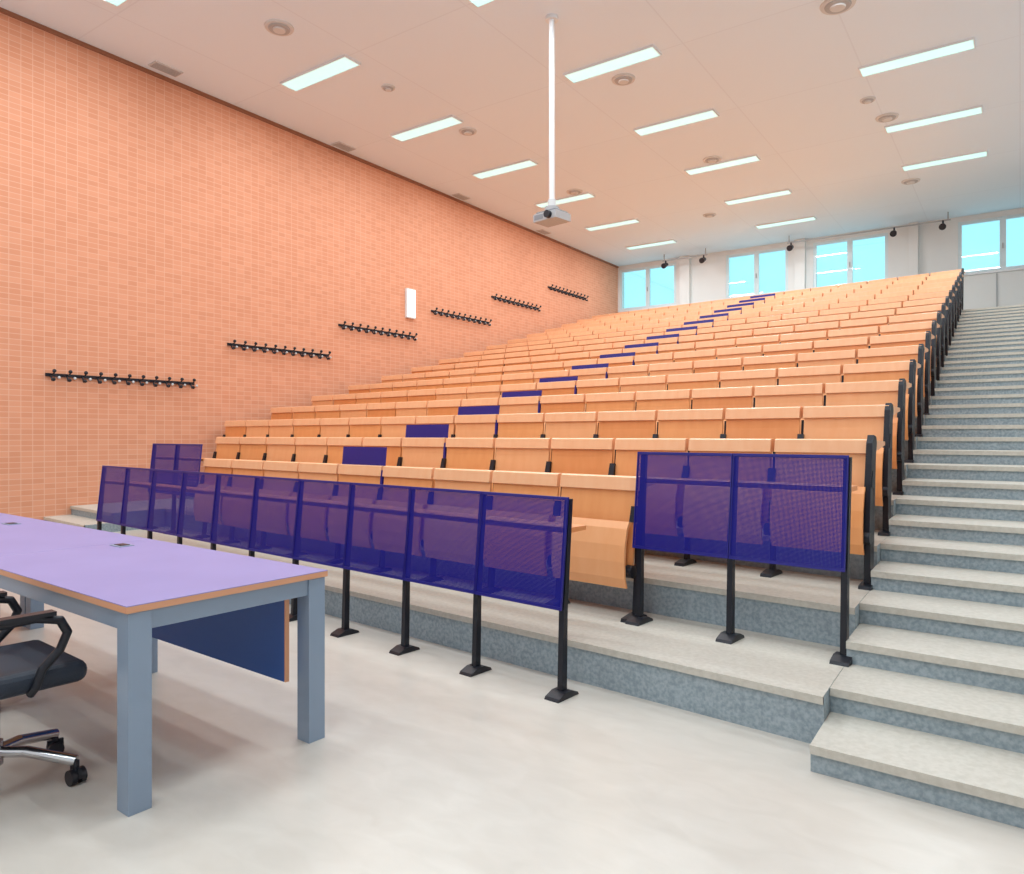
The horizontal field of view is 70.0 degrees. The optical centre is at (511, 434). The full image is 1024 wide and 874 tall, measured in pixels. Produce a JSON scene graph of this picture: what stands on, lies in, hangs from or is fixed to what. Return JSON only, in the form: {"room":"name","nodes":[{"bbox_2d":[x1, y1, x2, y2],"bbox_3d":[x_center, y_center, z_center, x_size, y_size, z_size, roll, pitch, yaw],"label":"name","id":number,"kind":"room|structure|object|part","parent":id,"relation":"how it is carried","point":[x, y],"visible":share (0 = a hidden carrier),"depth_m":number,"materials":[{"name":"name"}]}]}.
{"room":"lecture hall","nodes":[
{"label":"lecture hall","id":0,"kind":"room"},
{"bbox_2d":[0,13,617,520],"bbox_3d":[-3.769,-1.870,12.362,0.300,6.450,24.600,0,0,35],"label":"wall","id":1,"kind":"structure","parent":0,"point":[150,225],"depth_m":10.72,"materials":[{"name":"brick"}]},
{"bbox_2d":[45,369,197,388],"bbox_3d":[-5.193,-0.748,9.934,0.133,0.153,2.047,0,0,35],"label":"hook rail","id":2,"kind":"object","parent":1,"relation":"attached to","point":[68,376],"visible":1,"depth_m":9.83,"materials":[{"name":"black metal"}]},
{"bbox_2d":[227,340,331,359],"bbox_3d":[-3.737,-1.387,12.028,0.133,0.153,2.048,0,0,35],"label":"hook rail","id":3,"kind":"object","parent":1,"relation":"attached to","point":[264,349],"visible":1,"depth_m":11.96,"materials":[{"name":"black metal"}]},
{"bbox_2d":[0,7,618,267],"bbox_3d":[-3.634,-5.070,12.268,0.030,0.050,24.000,0,0,35],"label":"trim","id":4,"kind":"structure","parent":1,"relation":"attached to","point":[2,10],"depth_m":11.46,"materials":[{"name":"brown"}]},
{"bbox_2d":[338,321,417,340],"bbox_3d":[-2.465,-1.958,13.859,0.133,0.153,2.048,0,0,35],"label":"hook rail","id":5,"kind":"object","parent":1,"relation":"attached to","point":[343,326],"visible":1,"depth_m":13.80,"materials":[{"name":"black metal"}]},
{"bbox_2d":[405,288,415,318],"bbox_3d":[-2.017,-2.615,14.567,0.060,0.580,0.260,0,0,35],"label":"wall light","id":6,"kind":"object","parent":1,"relation":"attached to","point":[410,294],"visible":1,"depth_m":14.52,"materials":[{"name":"white paint"}]},
{"bbox_2d":[431,307,491,325],"bbox_3d":[-1.038,-2.558,15.912,0.133,0.153,2.048,0,0,35],"label":"hook rail","id":7,"kind":"object","parent":1,"relation":"attached to","point":[435,312],"visible":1,"depth_m":15.87,"materials":[{"name":"black metal"}]},
{"bbox_2d":[491,294,541,311],"bbox_3d":[0.161,-3.178,17.636,0.133,0.153,2.048,0,0,35],"label":"hook rail","id":8,"kind":"object","parent":1,"relation":"attached to","point":[500,299],"visible":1,"depth_m":17.59,"materials":[{"name":"black metal"}]},
{"bbox_2d":[548,284,588,300],"bbox_3d":[1.559,-3.808,19.648,0.133,0.153,2.048,0,0,35],"label":"hook rail","id":9,"kind":"object","parent":1,"relation":"attached to","point":[549,287],"visible":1,"depth_m":19.59,"materials":[{"name":"black metal"}]},
{"bbox_2d":[0,500,1023,873],"bbox_3d":[1.363,1.455,8.795,12.800,0.200,24.600,0,0,35],"label":"floor","id":10,"kind":"structure","parent":0,"point":[421,765],"depth_m":2.81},
{"bbox_2d":[0,513,38,626],"bbox_3d":[-4.269,0.977,5.354,1.596,0.757,0.880,0,0,37],"label":"desk","id":11,"kind":"object","parent":10,"relation":"on","point":[4,518],"visible":0.09,"depth_m":5.19,"materials":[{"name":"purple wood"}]},
{"bbox_2d":[0,591,87,786],"bbox_3d":[-2.014,0.860,2.794,0.657,0.990,0.648,0,0,39],"label":"swivel chair","id":12,"kind":"object","parent":10,"relation":"on","point":[30,667],"visible":1,"depth_m":2.80,"materials":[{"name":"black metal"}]},
{"bbox_3d":[-1.988,0.912,2.807,0.510,0.085,0.490,0,0,39],"label":"seat","id":13,"kind":"part","parent":12,"relation":"part of","materials":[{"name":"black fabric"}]},
{"bbox_2d":[0,520,148,629],"bbox_3d":[-2.998,0.977,4.382,1.596,0.757,0.880,0,0,37],"label":"desk","id":14,"kind":"object","parent":10,"relation":"on","point":[21,537],"visible":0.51,"depth_m":4.36,"materials":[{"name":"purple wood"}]},
{"bbox_2d":[44,502,164,531],"bbox_3d":[-5.242,1.133,8.819,1.316,0.445,1.702,0,0,35],"label":"entry steps","id":15,"kind":"structure","parent":10,"relation":"on","point":[81,515],"depth_m":8.84,"materials":[{"name":"stone"}]},
{"bbox_2d":[0,539,327,816],"bbox_3d":[-1.726,0.977,3.411,1.596,0.757,0.880,0,0,37],"label":"desk","id":16,"kind":"object","parent":10,"relation":"on","point":[231,608],"visible":0.99,"depth_m":3.21,"materials":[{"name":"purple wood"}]},
{"bbox_2d":[96,465,585,702],"bbox_3d":[-2.030,0.840,5.820,6.210,1.030,0.300,0,0,41],"label":"barrier panel","id":17,"kind":"object","parent":10,"relation":"on","point":[562,525],"visible":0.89,"depth_m":4.72,"materials":[{"name":"blue metal"}]},
{"bbox_2d":[84,312,961,743],"bbox_3d":[2.273,-0.536,12.643,9.299,3.782,16.637,0,0,35],"label":"platform","id":18,"kind":"object","parent":10,"relation":"on","point":[775,679],"visible":0.23,"depth_m":4.25,"materials":[{"name":"stone"}]},
{"bbox_2d":[141,443,213,532],"bbox_3d":[-3.882,0.618,8.475,1.265,1.030,0.300,0,0,41],"label":"desk","id":19,"kind":"object","parent":18,"relation":"on","point":[175,458],"visible":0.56,"depth_m":8.41,"materials":[{"name":"blue metal"}]},
{"bbox_2d":[194,446,647,622],"bbox_3d":[-1.250,0.618,6.345,5.529,1.030,0.440,0,0,41],"label":"seats","id":20,"kind":"object","parent":18,"relation":"on","point":[602,553],"visible":0.33,"depth_m":5.11,"materials":[{"name":"orange wood"}]},
{"bbox_2d":[212,424,884,590],"bbox_3d":[-0.788,0.405,7.023,7.962,1.010,0.440,0,0,41],"label":"seats","id":21,"kind":"object","parent":18,"relation":"on","point":[428,445],"visible":0.27,"depth_m":5.67,"materials":[{"name":"orange wood"}]},
{"bbox_2d":[223,403,899,535],"bbox_3d":[-0.790,0.193,8.098,9.168,0.990,0.440,0,0,41],"label":"seats","id":22,"kind":"object","parent":18,"relation":"on","point":[848,421],"visible":0.2,"depth_m":6.35,"materials":[{"name":"orange wood"}]},
{"bbox_2d":[269,378,911,494],"bbox_3d":[-0.327,-0.018,8.775,9.154,0.965,0.440,0,0,41],"label":"seats","id":23,"kind":"object","parent":18,"relation":"on","point":[890,391],"visible":0.25,"depth_m":7.07,"materials":[{"name":"orange wood"}]},
{"bbox_2d":[311,359,920,462],"bbox_3d":[0.136,-0.235,9.453,9.140,0.955,0.440,0,0,41],"label":"seats","id":24,"kind":"object","parent":18,"relation":"on","point":[881,371],"visible":0.2,"depth_m":7.86,"materials":[{"name":"orange wood"}]},
{"bbox_2d":[348,344,927,436],"bbox_3d":[0.598,-0.458,10.131,9.126,0.955,0.440,0,0,41],"label":"seats","id":25,"kind":"object","parent":18,"relation":"on","point":[900,353],"visible":0.25,"depth_m":8.61,"materials":[{"name":"orange wood"}]},
{"bbox_2d":[381,331,934,414],"bbox_3d":[1.061,-0.680,10.809,9.112,0.955,0.440,0,0,41],"label":"seats","id":26,"kind":"object","parent":18,"relation":"on","point":[619,359],"visible":0.15,"depth_m":9.39,"materials":[{"name":"orange wood"}]},
{"bbox_2d":[411,320,939,395],"bbox_3d":[1.524,-0.902,11.487,9.098,0.955,0.440,0,0,41],"label":"seats","id":27,"kind":"object","parent":18,"relation":"on","point":[646,348],"visible":0.21,"depth_m":10.11,"materials":[{"name":"orange wood"}]},
{"bbox_2d":[438,311,943,380],"bbox_3d":[1.986,-1.125,12.165,9.084,0.955,0.440,0,0,41],"label":"seats","id":28,"kind":"object","parent":18,"relation":"on","point":[670,339],"visible":0.17,"depth_m":10.85,"materials":[{"name":"orange wood"}]},
{"bbox_2d":[463,303,947,366],"bbox_3d":[2.449,-1.347,12.843,9.070,0.955,0.440,0,0,41],"label":"seats","id":29,"kind":"object","parent":18,"relation":"on","point":[684,331],"visible":0.12,"depth_m":11.59,"materials":[{"name":"orange wood"}]},
{"bbox_2d":[486,296,951,355],"bbox_3d":[2.912,-1.570,13.521,9.056,0.955,0.440,0,0,41],"label":"seats","id":30,"kind":"object","parent":18,"relation":"on","point":[709,323],"visible":0.08,"depth_m":12.30,"materials":[{"name":"orange wood"}]},
{"bbox_2d":[507,290,954,345],"bbox_3d":[3.374,-1.792,14.199,9.042,0.955,0.440,0,0,41],"label":"seats","id":31,"kind":"object","parent":18,"relation":"on","point":[717,317],"visible":0.09,"depth_m":13.05,"materials":[{"name":"orange wood"}]},
{"bbox_2d":[625,452,857,666],"bbox_3d":[1.255,0.618,4.086,1.265,1.030,0.300,0,0,41],"label":"barrier panel","id":32,"kind":"object","parent":18,"relation":"on","point":[678,474],"visible":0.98,"depth_m":4.00,"materials":[{"name":"blue metal"}]},
{"bbox_2d":[527,285,956,337],"bbox_3d":[3.837,-2.015,14.877,9.028,0.955,0.440,0,0,41],"label":"seats","id":33,"kind":"object","parent":18,"relation":"on","point":[733,311],"visible":0.09,"depth_m":13.76,"materials":[{"name":"orange wood"}]},
{"bbox_2d":[545,280,959,331],"bbox_3d":[4.300,-2.237,15.554,9.014,0.955,0.440,0,0,41],"label":"seats","id":34,"kind":"object","parent":18,"relation":"on","point":[751,305],"visible":0.08,"depth_m":14.49,"materials":[{"name":"orange wood"}]},
{"bbox_2d":[562,275,961,326],"bbox_3d":[4.762,-2.460,16.232,9.000,0.955,0.440,0,0,41],"label":"seats","id":35,"kind":"object","parent":18,"relation":"on","point":[758,300],"visible":0.06,"depth_m":15.17,"materials":[{"name":"orange wood"}]},
{"bbox_2d":[577,272,963,322],"bbox_3d":[5.225,-2.683,16.910,8.986,0.955,0.440,0,0,41],"label":"seats","id":36,"kind":"object","parent":18,"relation":"on","point":[767,296],"visible":0.06,"depth_m":15.91,"materials":[{"name":"orange wood"}]},
{"bbox_2d":[592,268,965,317],"bbox_3d":[5.688,-2.882,17.588,8.972,0.910,0.440,0,0,41],"label":"seats","id":37,"kind":"object","parent":18,"relation":"on","point":[961,269],"visible":0.07,"depth_m":16.50,"materials":[{"name":"orange wood"}]},
{"bbox_2d":[810,304,1023,828],"bbox_3d":[7.047,-0.536,9.073,3.178,3.782,17.052,0,0,35],"label":"stone staircase","id":38,"kind":"structure","parent":10,"relation":"on","point":[928,707],"depth_m":3.79,"materials":[{"name":"grey stone"}]},
{"bbox_2d":[0,0,1023,265],"bbox_3d":[1.363,-5.195,8.795,12.800,0.200,24.600,0,0,35],"label":"ceiling","id":39,"kind":"structure","parent":0,"point":[783,80],"depth_m":11.07,"materials":[{"name":"paint"}]},
{"bbox_2d":[103,0,127,6],"bbox_3d":[-4.197,-5.080,8.154,1.360,0.030,0.290,0,0,35],"label":"recessed light","id":40,"kind":"object","parent":39,"relation":"in","point":[117,3],"visible":1,"depth_m":8.56,"materials":[{"name":"white paint"}]},
{"bbox_2d":[148,61,183,76],"bbox_3d":[-4.810,-5.084,10.163,0.200,0.022,0.400,0,0,35],"label":"ceiling vent grille","id":41,"kind":"object","parent":39,"relation":"in","point":[162,67],"depth_m":10.14,"materials":[{"name":"white metal"}]},
{"bbox_2d":[264,19,293,35],"bbox_3d":[-2.908,-5.070,9.133,0.360,0.050,0.360,0,0,35],"label":"ceiling vent","id":42,"kind":"object","parent":39,"relation":"in","point":[278,27],"visible":1,"depth_m":9.08,"materials":[{"name":"grey metal"}]},
{"bbox_2d":[280,54,360,91],"bbox_3d":[-2.713,-5.080,10.289,1.360,0.030,0.290,0,0,35],"label":"recessed light","id":43,"kind":"object","parent":39,"relation":"in","point":[341,64],"visible":1,"depth_m":10.26,"materials":[{"name":"white paint"}]},
{"bbox_2d":[331,141,355,151],"bbox_3d":[-2.968,-5.084,12.901,0.200,0.022,0.400,0,0,35],"label":"ceiling vent grille","id":44,"kind":"object","parent":39,"relation":"in","point":[338,144],"depth_m":12.87,"materials":[{"name":"white metal"}]},
{"bbox_2d":[381,84,394,91],"bbox_3d":[-1.812,-5.070,10.710,0.200,0.050,0.200,0,0,35],"label":"ceiling vent","id":45,"kind":"object","parent":39,"relation":"in","point":[386,87],"visible":1,"depth_m":10.67,"materials":[{"name":"grey metal"}]},
{"bbox_2d":[390,115,462,141],"bbox_3d":[-1.429,-5.080,12.136,1.360,0.030,0.290,0,0,35],"label":"recessed light","id":46,"kind":"object","parent":39,"relation":"in","point":[448,121],"visible":1,"depth_m":12.11,"materials":[{"name":"white paint"}]},
{"bbox_2d":[452,193,470,199],"bbox_3d":[-1.085,-5.084,15.611,0.200,0.022,0.400,0,0,35],"label":"ceiling vent grille","id":47,"kind":"object","parent":39,"relation":"in","point":[458,195],"depth_m":15.57,"materials":[{"name":"white metal"}]},
{"bbox_2d":[459,127,476,135],"bbox_3d":[-0.739,-5.070,12.253,0.300,0.050,0.300,0,0,35],"label":"ceiling vent","id":48,"kind":"object","parent":39,"relation":"in","point":[468,131],"visible":1,"depth_m":12.19,"materials":[{"name":"grey"}]},
{"bbox_2d":[467,0,496,7],"bbox_3d":[0.067,-5.080,8.174,1.360,0.030,0.290,0,0,35],"label":"recessed light","id":49,"kind":"object","parent":39,"relation":"in","point":[477,3],"visible":1,"depth_m":8.58,"materials":[{"name":"white paint"}]},
{"bbox_2d":[472,159,537,178],"bbox_3d":[-0.145,-5.080,13.984,1.360,0.030,0.290,0,0,35],"label":"recessed light","id":50,"kind":"object","parent":39,"relation":"in","point":[526,163],"visible":1,"depth_m":13.95,"materials":[{"name":"white paint"}]},
{"bbox_2d":[536,229,550,234],"bbox_3d":[0.799,-5.084,18.321,0.200,0.022,0.400,0,0,35],"label":"ceiling vent grille","id":51,"kind":"object","parent":39,"relation":"in","point":[542,231],"depth_m":18.26,"materials":[{"name":"white metal"}]},
{"bbox_2d":[533,14,570,226],"bbox_3d":[0.475,-3.845,8.901,0.395,2.500,0.368,0,0,35],"label":"ceiling projector","id":52,"kind":"object","parent":39,"relation":"hanging from","point":[552,215],"depth_m":8.89,"materials":[{"name":"white metal"}]},
{"bbox_2d":[535,192,595,207],"bbox_3d":[1.139,-5.080,15.832,1.360,0.030,0.290,0,0,35],"label":"recessed light","id":53,"kind":"object","parent":39,"relation":"in","point":[587,195],"visible":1,"depth_m":15.76,"materials":[{"name":"white paint"}]},
{"bbox_2d":[566,189,582,194],"bbox_3d":[1.309,-5.070,15.287,0.340,0.050,0.340,0,0,35],"label":"ceiling vent","id":54,"kind":"object","parent":39,"relation":"in","point":[570,191],"visible":1,"depth_m":15.22,"materials":[{"name":"grey"}]},
{"bbox_2d":[563,44,661,83],"bbox_3d":[1.362,-5.080,10.038,1.360,0.030,0.290,0,0,35],"label":"recessed light","id":55,"kind":"object","parent":39,"relation":"in","point":[649,52],"visible":1,"depth_m":10.01,"materials":[{"name":"white paint"}]},
{"bbox_2d":[585,218,640,230],"bbox_3d":[2.423,-5.080,17.679,1.360,0.030,0.290,0,0,35],"label":"recessed light","id":56,"kind":"object","parent":39,"relation":"in","point":[634,220],"visible":1,"depth_m":17.63,"materials":[{"name":"white paint"}]},
{"bbox_2d":[612,73,634,85],"bbox_3d":[1.595,-5.070,10.460,0.340,0.050,0.340,0,0,35],"label":"ceiling vent","id":57,"kind":"object","parent":39,"relation":"in","point":[622,79],"visible":1,"depth_m":10.41,"materials":[{"name":"grey metal"}]},
{"bbox_2d":[625,239,676,249],"bbox_3d":[3.707,-5.080,19.527,1.360,0.030,0.290,0,0,35],"label":"recessed light","id":58,"kind":"object","parent":39,"relation":"in","point":[670,241],"visible":1,"depth_m":19.48,"materials":[{"name":"white paint"}]},
{"bbox_2d":[633,108,718,136],"bbox_3d":[2.658,-5.080,11.902,1.360,0.030,0.290,0,0,35],"label":"recessed light","id":59,"kind":"object","parent":39,"relation":"in","point":[711,113],"visible":1,"depth_m":11.87,"materials":[{"name":"white paint"}]},
{"bbox_2d":[661,248,707,268],"bbox_3d":[4.759,-4.880,20.252,1.300,0.430,0.263,0,0,35],"label":"bar","id":60,"kind":"object","parent":39,"relation":"hanging from","point":[701,260],"visible":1,"depth_m":20.29,"materials":[{"name":"grey metal"}]},
{"bbox_2d":[703,213,715,217],"bbox_3d":[4.572,-5.070,16.916,0.300,0.050,0.300,0,0,35],"label":"ceiling vent","id":61,"kind":"object","parent":39,"relation":"in","point":[708,215],"visible":1,"depth_m":16.86,"materials":[{"name":"grey"}]},
{"bbox_2d":[703,156,721,162],"bbox_3d":[3.699,-5.070,13.504,0.340,0.050,0.340,0,0,35],"label":"ceiling vent","id":62,"kind":"object","parent":39,"relation":"in","point":[710,159],"visible":1,"depth_m":13.44,"materials":[{"name":"grey"}]},
{"bbox_2d":[685,154,760,174],"bbox_3d":[3.953,-5.080,13.766,1.360,0.030,0.290,0,0,35],"label":"recessed light","id":63,"kind":"object","parent":39,"relation":"in","point":[751,158],"visible":1,"depth_m":13.72,"materials":[{"name":"white paint"}]},
{"bbox_2d":[724,189,791,204],"bbox_3d":[5.249,-5.080,15.630,1.360,0.030,0.290,0,0,35],"label":"recessed light","id":64,"kind":"object","parent":39,"relation":"in","point":[785,191],"visible":1,"depth_m":15.61,"materials":[{"name":"white paint"}]},
{"bbox_2d":[755,216,816,228],"bbox_3d":[6.544,-5.080,17.494,1.360,0.030,0.290,0,0,35],"label":"recessed light","id":65,"kind":"object","parent":39,"relation":"in","point":[810,218],"visible":1,"depth_m":17.46,"materials":[{"name":"white paint"}]},
{"bbox_2d":[820,0,855,14],"bbox_3d":[3.854,-5.070,8.647,0.400,0.050,0.400,0,0,35],"label":"ceiling vent","id":66,"kind":"object","parent":39,"relation":"in","point":[828,7],"visible":1,"depth_m":8.63,"materials":[{"name":"grey metal"}]},
{"bbox_2d":[860,96,875,103],"bbox_3d":[5.402,-5.070,11.102,0.220,0.050,0.220,0,0,35],"label":"ceiling vent","id":67,"kind":"object","parent":39,"relation":"in","point":[866,100],"visible":1,"depth_m":11.06,"materials":[{"name":"grey metal"}]},
{"bbox_2d":[787,212,950,250],"bbox_3d":[8.495,-4.880,17.655,3.600,0.430,0.263,0,0,35],"label":"bar","id":68,"kind":"object","parent":39,"relation":"hanging from","point":[942,226],"visible":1,"depth_m":17.36,"materials":[{"name":"grey metal"}]},
{"bbox_2d":[875,112,898,122],"bbox_3d":[6.011,-5.070,11.715,0.340,0.050,0.340,0,0,35],"label":"ceiling vent","id":69,"kind":"object","parent":39,"relation":"in","point":[886,117],"visible":1,"depth_m":11.65,"materials":[{"name":"grey metal"}]},
{"bbox_2d":[901,178,919,184],"bbox_3d":[7.996,-5.070,14.658,0.340,0.050,0.340,0,0,35],"label":"ceiling vent","id":70,"kind":"object","parent":39,"relation":"in","point":[909,181],"visible":1,"depth_m":14.59,"materials":[{"name":"grey"}]},
{"bbox_2d":[858,37,975,77],"bbox_3d":[5.439,-5.080,9.859,1.360,0.030,0.290,0,0,35],"label":"recessed light","id":71,"kind":"object","parent":39,"relation":"in","point":[967,44],"visible":1,"depth_m":9.83,"materials":[{"name":"white paint"}]},
{"bbox_2d":[884,105,982,133],"bbox_3d":[6.781,-5.080,11.789,1.360,0.030,0.290,0,0,35],"label":"recessed light","id":72,"kind":"object","parent":39,"relation":"in","point":[975,110],"visible":1,"depth_m":11.76,"materials":[{"name":"white paint"}]},
{"bbox_2d":[902,150,987,170],"bbox_3d":[8.008,-5.080,13.554,1.360,0.030,0.290,0,0,35],"label":"recessed light","id":73,"kind":"object","parent":39,"relation":"in","point":[984,153],"visible":1,"depth_m":13.52,"materials":[{"name":"white paint"}]},
{"bbox_2d":[618,208,1023,312],"bbox_3d":[8.297,-1.870,18.772,12.200,6.450,0.300,0,0,35],"label":"wall","id":74,"kind":"structure","parent":0,"point":[938,249],"depth_m":17.69,"materials":[{"name":"paint"}]},
{"bbox_2d":[618,263,675,311],"bbox_3d":[4.007,-4.340,21.596,1.850,1.270,0.140,0,0,35],"label":"window","id":75,"kind":"structure","parent":74,"relation":"in","point":[648,268],"depth_m":21.60,"materials":[{"name":"white"}]},
{"bbox_2d":[679,255,690,304],"bbox_3d":[4.934,-3.761,20.854,0.300,2.668,0.120,0,0,35],"label":"column","id":76,"kind":"structure","parent":74,"relation":"attached to","point":[684,264],"depth_m":20.80,"materials":[{"name":"paint"}]},
{"bbox_2d":[726,247,787,298],"bbox_3d":[6.614,-4.340,19.784,1.720,1.270,0.140,0,0,35],"label":"window","id":77,"kind":"structure","parent":74,"relation":"in","point":[755,253],"depth_m":19.78,"materials":[{"name":"white"}]},
{"bbox_2d":[794,238,805,289],"bbox_3d":[7.508,-3.761,19.065,0.270,2.668,0.120,0,0,35],"label":"column","id":78,"kind":"structure","parent":74,"relation":"attached to","point":[799,247],"depth_m":19.01,"materials":[{"name":"paint"}]},
{"bbox_2d":[813,233,887,287],"bbox_3d":[8.527,-4.340,18.454,1.800,1.270,0.140,0,0,35],"label":"window","id":79,"kind":"structure","parent":74,"relation":"in","point":[849,241],"depth_m":18.46,"materials":[{"name":"white"}]},
{"bbox_2d":[909,222,918,275],"bbox_3d":[9.656,-3.761,17.572,0.200,2.668,0.120,0,0,35],"label":"column","id":80,"kind":"structure","parent":74,"relation":"attached to","point":[913,230],"depth_m":17.52,"materials":[{"name":"paint"}]},
{"bbox_2d":[958,213,1023,275],"bbox_3d":[11.163,-4.340,16.622,1.800,1.270,0.140,0,0,35],"label":"window","id":81,"kind":"structure","parent":74,"relation":"in","point":[1003,268],"depth_m":16.65,"materials":[{"name":"white"}]},
{"bbox_2d":[996,273,997,306],"bbox_3d":[11.482,-3.056,16.363,1.080,1.258,0.020,0,0,35],"label":"trim","id":82,"kind":"structure","parent":74,"relation":"attached to","point":[996,273],"depth_m":16.65,"materials":[{"name":"grey metal"}]}
]}

